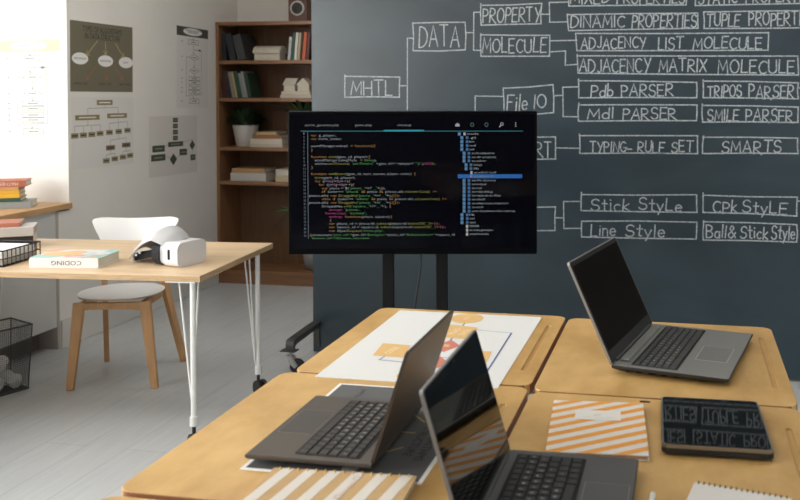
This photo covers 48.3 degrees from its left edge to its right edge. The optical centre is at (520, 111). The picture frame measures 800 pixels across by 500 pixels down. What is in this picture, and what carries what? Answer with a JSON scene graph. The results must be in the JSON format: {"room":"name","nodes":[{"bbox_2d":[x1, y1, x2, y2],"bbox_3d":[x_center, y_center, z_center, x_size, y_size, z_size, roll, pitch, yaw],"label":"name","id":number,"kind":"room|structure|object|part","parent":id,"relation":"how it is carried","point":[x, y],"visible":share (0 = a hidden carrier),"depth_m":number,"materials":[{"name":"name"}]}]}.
{"room":"computer lab","nodes":[
{"label":"computer lab","id":0,"kind":"room"},
{"bbox_2d":[0,0,236,347],"bbox_3d":[-3.048,-0.160,6.157,1.180,3.000,2.075,0,2,11],"label":"wall","id":1,"kind":"structure","parent":0,"point":[123,190],"depth_m":5.68,"materials":[{"name":"paint"}]},
{"bbox_2d":[0,40,61,139],"bbox_3d":[-2.890,-0.124,5.162,0.415,0.585,0.002,0,1,11],"label":"poster","id":2,"kind":"object","parent":1,"relation":"attached to","point":[30,78],"visible":1,"depth_m":5.16,"materials":[{"name":"white paper"}]},
{"bbox_2d":[70,20,132,91],"bbox_3d":[-2.583,-0.330,5.427,0.002,0.420,0.591,0,1,11],"label":"poster","id":3,"kind":"object","parent":1,"relation":"attached to","point":[101,55],"visible":1,"depth_m":5.40,"materials":[{"name":"brown paper"}]},
{"bbox_2d":[71,97,132,169],"bbox_3d":[-2.583,0.127,5.437,0.002,0.430,0.591,0,1,11],"label":"poster","id":4,"kind":"object","parent":1,"relation":"attached to","point":[102,127],"visible":1,"depth_m":5.42,"materials":[{"name":"white paper"}]},
{"bbox_2d":[60,274,218,347],"bbox_3d":[-2.492,1.266,5.916,0.016,0.160,1.727,0,2,11],"label":"baseboard","id":5,"kind":"structure","parent":1,"relation":"attached to","point":[93,319],"depth_m":5.53,"materials":[{"name":"white paint"}]},
{"bbox_2d":[149,115,196,177],"bbox_3d":[-2.443,0.240,6.187,0.002,0.415,0.590,0,0,11],"label":"poster","id":6,"kind":"object","parent":1,"relation":"attached to","point":[172,139],"visible":1,"depth_m":6.17,"materials":[{"name":"white paper"}]},
{"bbox_2d":[176,25,207,107],"bbox_3d":[-2.398,-0.317,6.414,0.002,0.585,0.415,0,0,11],"label":"poster","id":7,"kind":"object","parent":1,"relation":"attached to","point":[191,43],"visible":1,"depth_m":6.40,"materials":[{"name":"white paper"}]},
{"bbox_2d":[237,0,288,21],"bbox_3d":[0.415,-0.172,6.614,7.820,3.000,0.100,0,2,11],"label":"wall","id":8,"kind":"structure","parent":0,"point":[247,10],"depth_m":7.01,"materials":[{"name":"paint"}]},
{"bbox_2d":[0,283,799,499],"bbox_3d":[-0.398,1.490,2.317,7.820,0.100,8.930,0,2,11],"label":"floor","id":9,"kind":"structure","parent":0,"point":[85,442],"depth_m":4.29,"materials":[{"name":"laminate"}]},
{"bbox_2d":[0,317,32,396],"bbox_3d":[-2.583,1.222,4.354,0.216,0.328,0.216,1,2,34],"label":"waste bin","id":10,"kind":"object","parent":9,"relation":"on","point":[5,390],"visible":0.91,"depth_m":4.37,"materials":[{"name":"grey metal"}]},
{"bbox_2d":[0,377,4,389],"bbox_3d":[-2.572,1.340,4.302,0.073,0.079,0.078,0,2,11],"label":"crumpled paper","id":11,"kind":"object","parent":10,"relation":"on","point":[1,379],"visible":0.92,"depth_m":4.30,"materials":[{"name":"white paper"}]},
{"bbox_2d":[0,360,5,374],"bbox_3d":[-2.568,1.265,4.316,0.068,0.079,0.078,-1,2,-28],"label":"crumpled paper","id":12,"kind":"object","parent":10,"relation":"in","point":[1,362],"visible":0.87,"depth_m":4.30,"materials":[{"name":"white paper"}]},
{"bbox_2d":[0,355,7,364],"bbox_3d":[-2.609,1.263,4.395,0.066,0.074,0.068,0,2,11],"label":"crumpled paper","id":13,"kind":"object","parent":10,"relation":"in","point":[0,355],"visible":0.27,"depth_m":4.40,"materials":[{"name":"white paper"}]},
{"bbox_2d":[0,370,12,385],"bbox_3d":[-2.590,1.338,4.416,0.072,0.075,0.068,0,2,11],"label":"crumpled paper","id":14,"kind":"object","parent":10,"relation":"on","point":[10,372],"visible":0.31,"depth_m":4.40,"materials":[{"name":"white paper"}]},
{"bbox_3d":[-2.582,1.385,4.359,0.176,0.003,0.176,1,2,34],"label":"plate","id":15,"kind":"part","parent":10,"relation":"part of","materials":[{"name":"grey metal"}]},
{"bbox_2d":[5,374,21,387],"bbox_3d":[-2.524,1.339,4.367,0.069,0.070,0.068,0,2,11],"label":"crumpled paper","id":16,"kind":"object","parent":10,"relation":"on","point":[17,375],"visible":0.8,"depth_m":4.35,"materials":[{"name":"white paper"}]},
{"bbox_2d":[0,202,71,359],"bbox_3d":[-3.784,1.034,1.932,1.100,0.833,6.750,0,2,11],"label":"cabinet","id":17,"kind":"object","parent":9,"relation":"on","point":[36,301],"depth_m":4.90,"materials":[{"name":"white wood"}]},
{"bbox_2d":[0,198,37,208],"bbox_3d":[-2.880,0.520,4.939,0.260,0.037,0.160,0,2,-17],"label":"book","id":18,"kind":"object","parent":17,"relation":"on","point":[29,202],"visible":0.94,"depth_m":4.89,"materials":[{"name":"grey paper"}]},
{"bbox_2d":[0,195,26,201],"bbox_3d":[-2.913,0.491,4.926,0.220,0.022,0.155,0,2,-17],"label":"book","id":19,"kind":"object","parent":18,"relation":"on","point":[22,198],"visible":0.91,"depth_m":4.88,"materials":[{"name":"green paper"}]},
{"bbox_2d":[0,191,25,197],"bbox_3d":[-2.917,0.469,4.921,0.225,0.022,0.150,0,2,-17],"label":"book","id":20,"kind":"object","parent":19,"relation":"on","point":[22,193],"visible":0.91,"depth_m":4.87,"materials":[{"name":"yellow paper"}]},
{"bbox_2d":[0,187,25,193],"bbox_3d":[-2.914,0.447,4.921,0.215,0.022,0.150,0,2,-17],"label":"book","id":21,"kind":"object","parent":20,"relation":"on","point":[21,190],"visible":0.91,"depth_m":4.87,"materials":[{"name":"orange paper"}]},
{"bbox_2d":[0,187,23,189],"bbox_3d":[-2.919,0.427,4.922,0.215,0.018,0.155,0,2,-17],"label":"book","id":22,"kind":"object","parent":21,"relation":"on","point":[1,188],"visible":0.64,"depth_m":4.87,"materials":[{"name":"brown paper"}]},
{"bbox_2d":[0,178,31,186],"bbox_3d":[-2.902,0.401,4.929,0.250,0.033,0.160,0,2,-17],"label":"book","id":23,"kind":"object","parent":22,"relation":"on","point":[9,182],"visible":1,"depth_m":4.88,"materials":[{"name":"red paper"}]},
{"bbox_3d":[-3.289,0.989,1.778,0.030,0.670,6.632,0,2,11],"label":"panel","id":24,"kind":"part","parent":17,"relation":"part of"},
{"bbox_2d":[0,202,71,219],"bbox_3d":[-3.784,0.634,1.921,1.100,0.033,6.750,0,2,11],"label":"countertop","id":25,"kind":"structure","parent":17,"relation":"on","point":[42,207],"depth_m":4.87,"materials":[{"name":"brown wood"}]},
{"bbox_2d":[66,217,186,389],"bbox_3d":[-2.088,0.987,4.644,0.523,0.788,0.568,0,1,-4],"label":"chair","id":26,"kind":"object","parent":9,"relation":"on","point":[107,228],"visible":0.73,"depth_m":4.60,"materials":[{"name":"white paint"}]},
{"bbox_3d":[-2.227,1.175,4.394,0.071,0.426,0.080,0,1,-4],"label":"leg","id":27,"kind":"part","parent":26,"relation":"part of","materials":[{"name":"brown wood"}]},
{"bbox_3d":[-2.259,1.124,4.775,0.027,0.505,0.144,-1,2,-22],"label":"leg","id":28,"kind":"part","parent":26,"relation":"part of","materials":[{"name":"brown wood"}]},
{"bbox_3d":[-2.081,0.950,4.587,0.416,0.027,0.364,0,1,-4],"label":"seat","id":29,"kind":"part","parent":26,"relation":"part of","materials":[{"name":"white paint"}]},
{"bbox_3d":[-2.131,0.675,4.862,0.476,0.177,0.111,0,1,-4],"label":"backrest","id":30,"kind":"part","parent":26,"relation":"part of","materials":[{"name":"white paint"}]},
{"bbox_3d":[-1.869,1.174,4.424,0.132,0.426,0.051,1,2,33],"label":"leg","id":31,"kind":"part","parent":26,"relation":"part of","materials":[{"name":"brown wood"}]},
{"bbox_3d":[-1.931,0.981,4.591,0.022,0.038,0.295,0,1,-4],"label":"rail","id":32,"kind":"part","parent":26,"relation":"part of","materials":[{"name":"brown wood"}]},
{"bbox_3d":[-1.903,1.123,4.789,0.161,0.508,0.046,-1,2,-43],"label":"leg","id":33,"kind":"part","parent":26,"relation":"part of","materials":[{"name":"brown wood"}]},
{"bbox_2d":[101,496,154,499],"bbox_3d":[-0.425,1.038,1.036,0.558,0.870,0.586,0,2,11],"label":"table","id":34,"kind":"object","parent":9,"relation":"on","point":[114,497],"visible":1,"depth_m":1.35,"materials":[{"name":"brown wood"}]},
{"bbox_2d":[0,238,272,438],"bbox_3d":[-2.017,1.030,4.063,1.515,0.730,0.806,0,1,6],"label":"desk","id":35,"kind":"object","parent":9,"relation":"on","point":[220,256],"visible":0.61,"depth_m":3.80,"materials":[{"name":"plywood"},{"name":"white painted metal"},{"name":"black rubber"}]},
{"bbox_3d":[-2.656,0.982,4.455,0.130,0.604,0.130,0,1,6],"label":"leg","id":36,"kind":"part","parent":35,"relation":"part of","materials":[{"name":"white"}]},
{"bbox_2d":[0,233,36,244],"bbox_3d":[-2.495,0.629,4.270,0.236,0.060,0.165,-1,2,-22],"label":"book","id":37,"kind":"object","parent":35,"relation":"on","point":[32,238],"visible":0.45,"depth_m":4.22,"materials":[{"name":"black paper"}]},
{"bbox_2d":[0,222,37,236],"bbox_3d":[-2.492,0.578,4.270,0.235,0.042,0.170,-1,2,-22],"label":"book","id":38,"kind":"object","parent":37,"relation":"on","point":[26,229],"visible":0.94,"depth_m":4.22,"materials":[{"name":"grey paper"}]},
{"bbox_2d":[0,218,24,227],"bbox_3d":[-2.534,0.547,4.277,0.185,0.020,0.150,-1,2,-19],"label":"book","id":39,"kind":"object","parent":38,"relation":"on","point":[4,223],"visible":1,"depth_m":4.25,"materials":[{"name":"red paper"}]},
{"bbox_2d":[0,240,40,266],"bbox_3d":[-2.371,0.631,3.913,0.320,0.073,0.251,0,1,6],"label":"wire tray","id":40,"kind":"object","parent":35,"relation":"on","point":[7,241],"visible":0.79,"depth_m":3.91,"materials":[{"name":"black metal"}]},
{"bbox_2d":[0,243,35,265],"bbox_3d":[-2.370,0.633,3.914,0.295,0.058,0.225,0,1,6],"label":"paper stack","id":41,"kind":"object","parent":40,"relation":"in","point":[3,246],"visible":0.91,"depth_m":3.90,"materials":[{"name":"white paper"}]},
{"bbox_2d":[29,249,119,267],"bbox_3d":[-1.957,0.647,3.862,0.312,0.044,0.200,0,1,1],"label":"book","id":42,"kind":"object","parent":35,"relation":"on","point":[55,258],"visible":1,"depth_m":3.77,"materials":[{"name":"white paper"}]},
{"bbox_2d":[31,249,119,257],"bbox_3d":[-1.957,0.626,3.864,0.312,0.001,0.195,0,1,1],"label":"picture","id":43,"kind":"object","parent":42,"relation":"on","point":[55,253],"depth_m":3.86,"materials":[{"name":"multicoloured paper"}]},
{"bbox_2d":[129,225,205,266],"bbox_3d":[-1.573,0.586,3.889,0.305,0.165,0.193,1,2,24],"label":"headset","id":44,"kind":"object","parent":35,"relation":"on","point":[168,245],"visible":1,"depth_m":3.81,"materials":[{"name":"white plastic"}]},
{"bbox_3d":[-1.651,0.630,3.854,0.166,0.071,0.013,1,2,31],"label":"strap arm","id":45,"kind":"part","parent":44,"relation":"part of","materials":[{"name":"black plastic"}]},
{"bbox_2d":[152,243,163,264],"bbox_3d":[-1.548,0.619,3.879,0.040,0.099,0.172,1,2,24],"label":"cushion","id":46,"kind":"object","parent":44,"relation":"on","point":[157,250],"depth_m":3.80,"materials":[{"name":"black fabric"}]},
{"bbox_3d":[-1.399,1.002,3.690,0.130,0.604,0.130,0,1,6],"label":"leg","id":47,"kind":"part","parent":35,"relation":"part of","materials":[{"name":"white metal"}]},
{"bbox_3d":[-1.339,0.987,4.264,0.130,0.604,0.130,0,1,6],"label":"leg","id":48,"kind":"part","parent":35,"relation":"part of","materials":[{"name":"white metal"}]},
{"bbox_2d":[215,21,312,286],"bbox_3d":[-1.700,0.319,6.794,1.239,2.008,0.330,0,2,11],"label":"bookshelf","id":49,"kind":"object","parent":9,"relation":"on","point":[245,209],"visible":0.41,"depth_m":6.97,"materials":[{"name":"brown wood"}]},
{"bbox_2d":[221,71,227,97],"bbox_3d":[-2.274,-0.209,6.843,0.064,0.208,0.170,0,2,11],"label":"book","id":50,"kind":"object","parent":49,"relation":"on","point":[224,90],"visible":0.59,"depth_m":6.76,"materials":[{"name":"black paper"}]},
{"bbox_2d":[221,32,229,59],"bbox_3d":[-2.266,-0.501,6.859,0.041,0.216,0.220,0,2,11],"label":"book","id":51,"kind":"object","parent":49,"relation":"on","point":[225,55],"visible":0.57,"depth_m":6.75,"materials":[{"name":"black paper"}]},
{"bbox_2d":[224,71,231,97],"bbox_3d":[-2.239,-0.209,6.836,0.067,0.208,0.170,0,2,11],"label":"book","id":52,"kind":"object","parent":49,"relation":"on","point":[229,94],"visible":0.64,"depth_m":6.75,"materials":[{"name":"black paper"}]},
{"bbox_3d":[-2.296,0.316,6.906,0.025,2.008,0.330,0,2,11],"label":"panel","id":53,"kind":"part","parent":49,"relation":"part of","materials":[{"name":"brown wood"}]},
{"bbox_2d":[225,33,237,59],"bbox_3d":[-2.211,-0.498,6.849,0.093,0.211,0.220,0,2,11],"label":"book","id":54,"kind":"object","parent":49,"relation":"on","point":[229,39],"visible":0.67,"depth_m":6.74,"materials":[{"name":"grey paper"}]},
{"bbox_2d":[228,71,235,97],"bbox_3d":[-2.208,-0.207,6.830,0.066,0.204,0.170,0,2,11],"label":"book","id":55,"kind":"object","parent":49,"relation":"on","point":[229,73],"visible":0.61,"depth_m":6.75,"materials":[{"name":"grey paper"}]},
{"bbox_2d":[231,72,237,97],"bbox_3d":[-2.186,-0.206,6.826,0.051,0.202,0.170,0,2,11],"label":"book","id":56,"kind":"object","parent":49,"relation":"on","point":[231,72],"visible":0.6,"depth_m":6.74,"materials":[{"name":"brown paper"}]},
{"bbox_2d":[233,71,241,97],"bbox_3d":[-2.160,-0.209,6.821,0.074,0.208,0.170,0,2,11],"label":"book","id":57,"kind":"object","parent":49,"relation":"on","point":[235,73],"visible":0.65,"depth_m":6.74,"materials":[{"name":"green paper"}]},
{"bbox_2d":[238,73,244,97],"bbox_3d":[-2.128,-0.201,6.815,0.058,0.192,0.170,0,2,11],"label":"book","id":58,"kind":"object","parent":49,"relation":"on","point":[239,74],"visible":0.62,"depth_m":6.73,"materials":[{"name":"grey paper"}]},
{"bbox_2d":[232,34,255,59],"bbox_3d":[-2.140,-0.495,6.835,0.111,0.206,0.220,0,2,11],"label":"book","id":59,"kind":"object","parent":49,"relation":"on","point":[244,44],"visible":0.83,"depth_m":6.75,"materials":[{"name":"grey paper"}]},
{"bbox_2d":[221,106,268,146],"bbox_3d":[-2.156,0.110,6.844,0.401,0.322,0.396,0,2,11],"label":"potted plant","id":60,"kind":"object","parent":49,"relation":"on","point":[245,126],"visible":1,"depth_m":6.78,"materials":[{"name":"green plant"}]},
{"bbox_3d":[-2.147,0.188,6.849,0.204,0.165,0.204,0,2,11],"label":"pot","id":61,"kind":"part","parent":60,"relation":"part of","materials":[{"name":"grey ceramic"}]},
{"bbox_2d":[241,71,253,97],"bbox_3d":[-2.106,-0.207,6.811,0.058,0.205,0.170,0,2,11],"label":"book","id":62,"kind":"object","parent":49,"relation":"on","point":[242,72],"visible":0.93,"depth_m":6.73,"materials":[{"name":"grey paper"}]},
{"bbox_2d":[243,73,261,97],"bbox_3d":[-2.080,-0.200,6.806,0.068,0.192,0.170,0,2,11],"label":"book","id":63,"kind":"object","parent":49,"relation":"on","point":[252,84],"visible":1,"depth_m":6.78,"materials":[{"name":"green paper"}]},
{"bbox_2d":[230,171,275,180],"bbox_3d":[-2.078,0.503,6.845,0.295,0.062,0.200,0,2,11],"label":"book","id":64,"kind":"object","parent":49,"relation":"on","point":[269,176],"visible":0.77,"depth_m":6.75,"materials":[{"name":"grey paper"}]},
{"bbox_2d":[232,166,275,172],"bbox_3d":[-2.078,0.455,6.843,0.270,0.034,0.200,0,2,11],"label":"book","id":65,"kind":"object","parent":64,"relation":"on","point":[244,169],"visible":0.94,"depth_m":6.76,"materials":[{"name":"brown paper"}]},
{"bbox_2d":[250,144,287,146],"bbox_3d":[-1.929,0.261,6.795,0.268,0.022,0.190,0,2,11],"label":"book","id":66,"kind":"object","parent":49,"relation":"on","point":[251,145],"visible":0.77,"depth_m":6.71,"materials":[{"name":"beige paper"}]},
{"bbox_2d":[250,138,287,144],"bbox_3d":[-1.929,0.229,6.794,0.262,0.043,0.190,0,2,11],"label":"book","id":67,"kind":"object","parent":66,"relation":"on","point":[285,140],"visible":0.76,"depth_m":6.70,"materials":[{"name":"beige paper"}]},
{"bbox_2d":[253,134,287,138],"bbox_3d":[-1.924,0.192,6.792,0.225,0.030,0.190,0,2,11],"label":"book","id":68,"kind":"object","parent":67,"relation":"on","point":[281,136],"visible":0.77,"depth_m":6.71,"materials":[{"name":"brown paper"}]},
{"bbox_2d":[256,131,286,134],"bbox_3d":[-1.927,0.166,6.792,0.165,0.022,0.190,0,2,11],"label":"book","id":69,"kind":"object","parent":68,"relation":"on","point":[260,132],"visible":1,"depth_m":6.71,"materials":[{"name":"beige paper"}]},
{"bbox_2d":[252,46,287,59],"bbox_3d":[-1.932,-0.447,6.762,0.224,0.114,0.142,0,2,11],"label":"model","id":70,"kind":"object","parent":49,"relation":"on","point":[260,52],"visible":0.95,"depth_m":6.71},
{"bbox_3d":[-1.671,0.319,6.951,1.188,2.000,0.012,0,2,11],"label":"panel","id":71,"kind":"part","parent":49,"relation":"part of","materials":[{"name":"brown wood"}]},
{"bbox_2d":[275,176,287,181],"bbox_3d":[-1.730,0.513,6.780,0.260,0.045,0.200,0,2,11],"label":"book","id":72,"kind":"object","parent":49,"relation":"on","point":[277,178],"visible":0.36,"depth_m":6.70,"materials":[{"name":"beige paper"}]},
{"bbox_2d":[276,167,287,175],"bbox_3d":[-1.730,0.466,6.778,0.255,0.050,0.200,0,2,11],"label":"book","id":73,"kind":"object","parent":72,"relation":"on","point":[282,171],"visible":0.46,"depth_m":6.70,"materials":[{"name":"beige paper"}]},
{"bbox_2d":[267,99,311,111],"bbox_3d":[-1.678,0.071,6.759,0.535,0.403,0.414,0,2,11],"label":"potted plant","id":74,"kind":"object","parent":49,"relation":"on","point":[295,106],"visible":0.2,"depth_m":6.68,"materials":[{"name":"green plant"}]},
{"bbox_2d":[288,37,291,59],"bbox_3d":[-1.733,-0.477,6.724,0.038,0.176,0.170,0,2,11],"label":"book","id":75,"kind":"object","parent":49,"relation":"on","point":[290,38],"visible":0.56,"depth_m":6.64,"materials":[{"name":"grey paper"}]},
{"bbox_2d":[272,206,312,269],"bbox_3d":[-1.698,0.958,6.782,0.438,0.522,0.197,0,2,-7],"label":"potted plant","id":76,"kind":"object","parent":49,"relation":"on","point":[308,258],"visible":0.22,"depth_m":6.73,"materials":[{"name":"green plant"}]},
{"bbox_3d":[-1.601,1.128,6.802,0.190,0.180,0.190,0,2,11],"label":"pot","id":77,"kind":"part","parent":76,"relation":"part of","materials":[{"name":"grey ceramic"}]},
{"bbox_2d":[291,32,295,59],"bbox_3d":[-1.707,-0.494,6.719,0.040,0.209,0.170,0,2,11],"label":"book","id":78,"kind":"object","parent":49,"relation":"on","point":[294,34],"visible":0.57,"depth_m":6.63,"materials":[{"name":"green paper"}]},
{"bbox_2d":[280,95,311,97],"bbox_3d":[-1.689,-0.114,6.735,0.250,0.024,0.180,0,2,11],"label":"book","id":79,"kind":"object","parent":49,"relation":"on","point":[281,96],"visible":0.78,"depth_m":6.65,"materials":[{"name":"beige paper"}]},
{"bbox_2d":[281,91,311,94],"bbox_3d":[-1.689,-0.140,6.735,0.235,0.028,0.170,0,2,13],"label":"book","id":80,"kind":"object","parent":79,"relation":"on","point":[282,92],"visible":0.83,"depth_m":6.65,"materials":[{"name":"beige paper"}]},
{"bbox_2d":[283,78,311,90],"bbox_3d":[-1.696,-0.204,6.714,0.219,0.100,0.112,0,2,11],"label":"model","id":81,"kind":"object","parent":80,"relation":"on","point":[290,84],"visible":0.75,"depth_m":6.68},
{"bbox_2d":[294,32,298,59],"bbox_3d":[-1.682,-0.493,6.714,0.040,0.209,0.170,0,2,11],"label":"book","id":82,"kind":"object","parent":49,"relation":"on","point":[297,33],"visible":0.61,"depth_m":6.63,"materials":[{"name":"grey paper"}]},
{"bbox_2d":[288,0,310,20],"bbox_3d":[-1.669,-0.834,6.742,0.150,0.300,0.244,0,2,11],"label":"loudspeaker","id":83,"kind":"object","parent":49,"relation":"on","point":[299,10],"visible":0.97,"depth_m":6.63,"materials":[{"name":"brown wood"}]},
{"bbox_2d":[297,33,301,59],"bbox_3d":[-1.658,-0.492,6.710,0.038,0.207,0.170,0,2,11],"label":"book","id":84,"kind":"object","parent":49,"relation":"on","point":[300,34],"visible":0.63,"depth_m":6.63,"materials":[{"name":"beige paper"}]},
{"bbox_2d":[300,32,303,59],"bbox_3d":[-1.638,-0.495,6.706,0.032,0.213,0.170,0,2,11],"label":"book","id":85,"kind":"object","parent":49,"relation":"on","point":[302,38],"visible":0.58,"depth_m":6.62,"materials":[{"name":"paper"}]},
{"bbox_2d":[302,32,307,59],"bbox_3d":[-1.616,-0.494,6.702,0.044,0.211,0.170,0,2,11],"label":"book","id":86,"kind":"object","parent":49,"relation":"on","point":[305,33],"visible":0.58,"depth_m":6.62,"materials":[{"name":"orange paper"}]},
{"bbox_2d":[306,32,311,59],"bbox_3d":[-1.588,-0.492,6.696,0.044,0.207,0.170,0,2,11],"label":"book","id":87,"kind":"object","parent":49,"relation":"on","point":[309,42],"visible":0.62,"depth_m":6.62,"materials":[{"name":"red paper"}]},
{"bbox_2d":[122,372,527,499],"bbox_3d":[-0.310,1.023,1.626,0.558,0.870,0.589,0,2,11],"label":"table","id":88,"kind":"object","parent":9,"relation":"on","point":[207,465],"visible":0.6,"depth_m":1.54,"materials":[{"name":"brown wood"}]},
{"bbox_2d":[243,466,416,499],"bbox_3d":[-0.303,0.590,1.267,0.238,0.020,0.298,0,2,8],"label":"spiral notebook","id":89,"kind":"object","parent":88,"relation":"on","point":[281,483],"visible":1,"depth_m":1.36,"materials":[{"name":"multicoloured paper"}]},
{"bbox_2d":[334,476,360,497],"bbox_3d":[-0.268,0.581,1.358,0.023,0.001,0.077,0,2,8],"label":"print","id":90,"kind":"object","parent":89,"relation":"on","point":[351,484],"depth_m":1.35},
{"bbox_2d":[240,383,437,484],"bbox_3d":[-0.273,0.587,1.635,0.312,0.002,0.430,0,2,11],"label":"poster","id":91,"kind":"object","parent":88,"relation":"on","point":[413,453],"visible":0.3,"depth_m":1.51,"materials":[{"name":"grey paper"}]},
{"bbox_2d":[245,310,453,468],"bbox_3d":[-0.295,0.486,1.581,0.286,0.203,0.288,0,2,11],"label":"laptop","id":92,"kind":"object","parent":91,"relation":"on","point":[327,430],"visible":0.97,"depth_m":1.54,"materials":[{"name":"grey aluminium"},{"name":"black plastic"}]},
{"bbox_3d":[-0.187,0.479,1.561,0.006,0.195,0.288,19,5,10],"label":"lid","id":93,"kind":"part","parent":92,"relation":"part of","materials":[{"name":"grey metal"}]},
{"bbox_2d":[288,111,536,310],"bbox_3d":[-0.472,0.695,4.016,1.081,1.401,0.516,0,1,-1],"label":"display screen","id":94,"kind":"object","parent":9,"relation":"on","point":[386,183],"visible":0.91,"depth_m":3.81,"materials":[{"name":"black plastic"}]},
{"bbox_3d":[-0.597,0.693,3.950,0.052,1.090,0.030,0,1,-1],"label":"post","id":95,"kind":"part","parent":94,"relation":"part of","materials":[{"name":"black plastic"}]},
{"bbox_3d":[-0.356,0.692,3.952,0.052,1.090,0.030,0,1,-1],"label":"post","id":96,"kind":"part","parent":94,"relation":"part of","materials":[{"name":"black plastic"}]},
{"bbox_2d":[297,308,564,394],"bbox_3d":[-0.191,1.008,2.205,0.538,0.870,0.580,0,2,11],"label":"table","id":97,"kind":"object","parent":9,"relation":"on","point":[527,368],"visible":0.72,"depth_m":2.14,"materials":[{"name":"brown wood"}]},
{"bbox_2d":[315,310,541,388],"bbox_3d":[-0.196,0.573,2.167,0.408,0.002,0.583,0,2,11],"label":"sheet","id":98,"kind":"object","parent":97,"relation":"on","point":[379,356],"visible":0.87,"depth_m":2.17,"materials":[{"name":"white paper"}]},
{"bbox_2d":[280,0,799,379],"bbox_3d":[0.538,0.199,4.649,3.525,2.360,0.808,0,2,11],"label":"chalkboard","id":99,"kind":"object","parent":9,"relation":"on","point":[669,130],"visible":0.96,"depth_m":4.62,"materials":[{"name":"stone"}]},
{"bbox_3d":[-1.220,1.260,4.630,0.085,0.005,0.056,0,2,11],"label":"castor plate","id":100,"kind":"part","parent":99,"relation":"part of","materials":[{"name":"grey metal"}]},
{"bbox_2d":[508,392,799,499],"bbox_3d":[0.231,1.026,1.497,0.535,0.870,0.595,0,2,11],"label":"table","id":101,"kind":"object","parent":9,"relation":"on","point":[672,476],"visible":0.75,"depth_m":1.49,"materials":[{"name":"brown wood"}]},
{"bbox_2d":[419,330,638,499],"bbox_3d":[0.028,0.485,1.319,0.281,0.221,0.312,0,2,11],"label":"laptop","id":102,"kind":"object","parent":101,"relation":"on","point":[476,461],"visible":1,"depth_m":1.35,"materials":[{"name":"grey metal"}]},
{"bbox_3d":[-0.078,0.476,1.339,0.006,0.211,0.312,-17,-2,11],"label":"lid","id":103,"kind":"part","parent":102,"relation":"part of","materials":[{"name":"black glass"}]},
{"bbox_2d":[545,400,648,460],"bbox_3d":[0.141,0.583,1.616,0.176,0.011,0.250,0,1,6],"label":"notebook","id":104,"kind":"object","parent":101,"relation":"on","point":[592,428],"visible":0.91,"depth_m":1.59,"materials":[{"name":"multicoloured paper"}]},
{"bbox_2d":[649,492,655,499],"bbox_3d":[0.189,0.592,1.295,0.009,0.009,0.124,0,2,14],"label":"stylus pen","id":105,"kind":"object","parent":101,"relation":"on","point":[652,496],"visible":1,"depth_m":1.34,"materials":[{"name":"white plastic"}]},
{"bbox_2d":[661,397,773,458],"bbox_3d":[0.353,0.578,1.618,0.188,0.015,0.252,0,0,9],"label":"tablet","id":106,"kind":"object","parent":101,"relation":"on","point":[695,426],"visible":1,"depth_m":1.58,"materials":[{"name":"black glass"}]},
{"bbox_2d":[686,481,791,499],"bbox_3d":[0.305,0.593,1.268,0.148,0.010,0.212,1,2,22],"label":"spiral notepad","id":107,"kind":"object","parent":101,"relation":"on","point":[699,491],"visible":1,"depth_m":1.35,"materials":[{"name":"paper"},{"name":"dark grey steel"}]},
{"bbox_2d":[535,318,796,409],"bbox_3d":[0.341,1.011,2.086,0.535,0.870,0.590,0,2,11],"label":"table","id":108,"kind":"object","parent":9,"relation":"on","point":[578,363],"visible":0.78,"depth_m":1.92,"materials":[{"name":"brown wood"}]},
{"bbox_2d":[567,237,752,382],"bbox_3d":[0.340,0.456,2.079,0.361,0.240,0.371,1,2,22],"label":"laptop","id":109,"kind":"object","parent":108,"relation":"on","point":[619,316],"visible":1,"depth_m":2.06,"materials":[{"name":"grey aluminium"},{"name":"black plastic"},{"name":"glass"}]},
{"bbox_3d":[0.222,0.446,2.127,0.006,0.242,0.371,-26,-8,21],"label":"lid","id":110,"kind":"part","parent":109,"relation":"part of","materials":[{"name":"black glass"}]}
]}

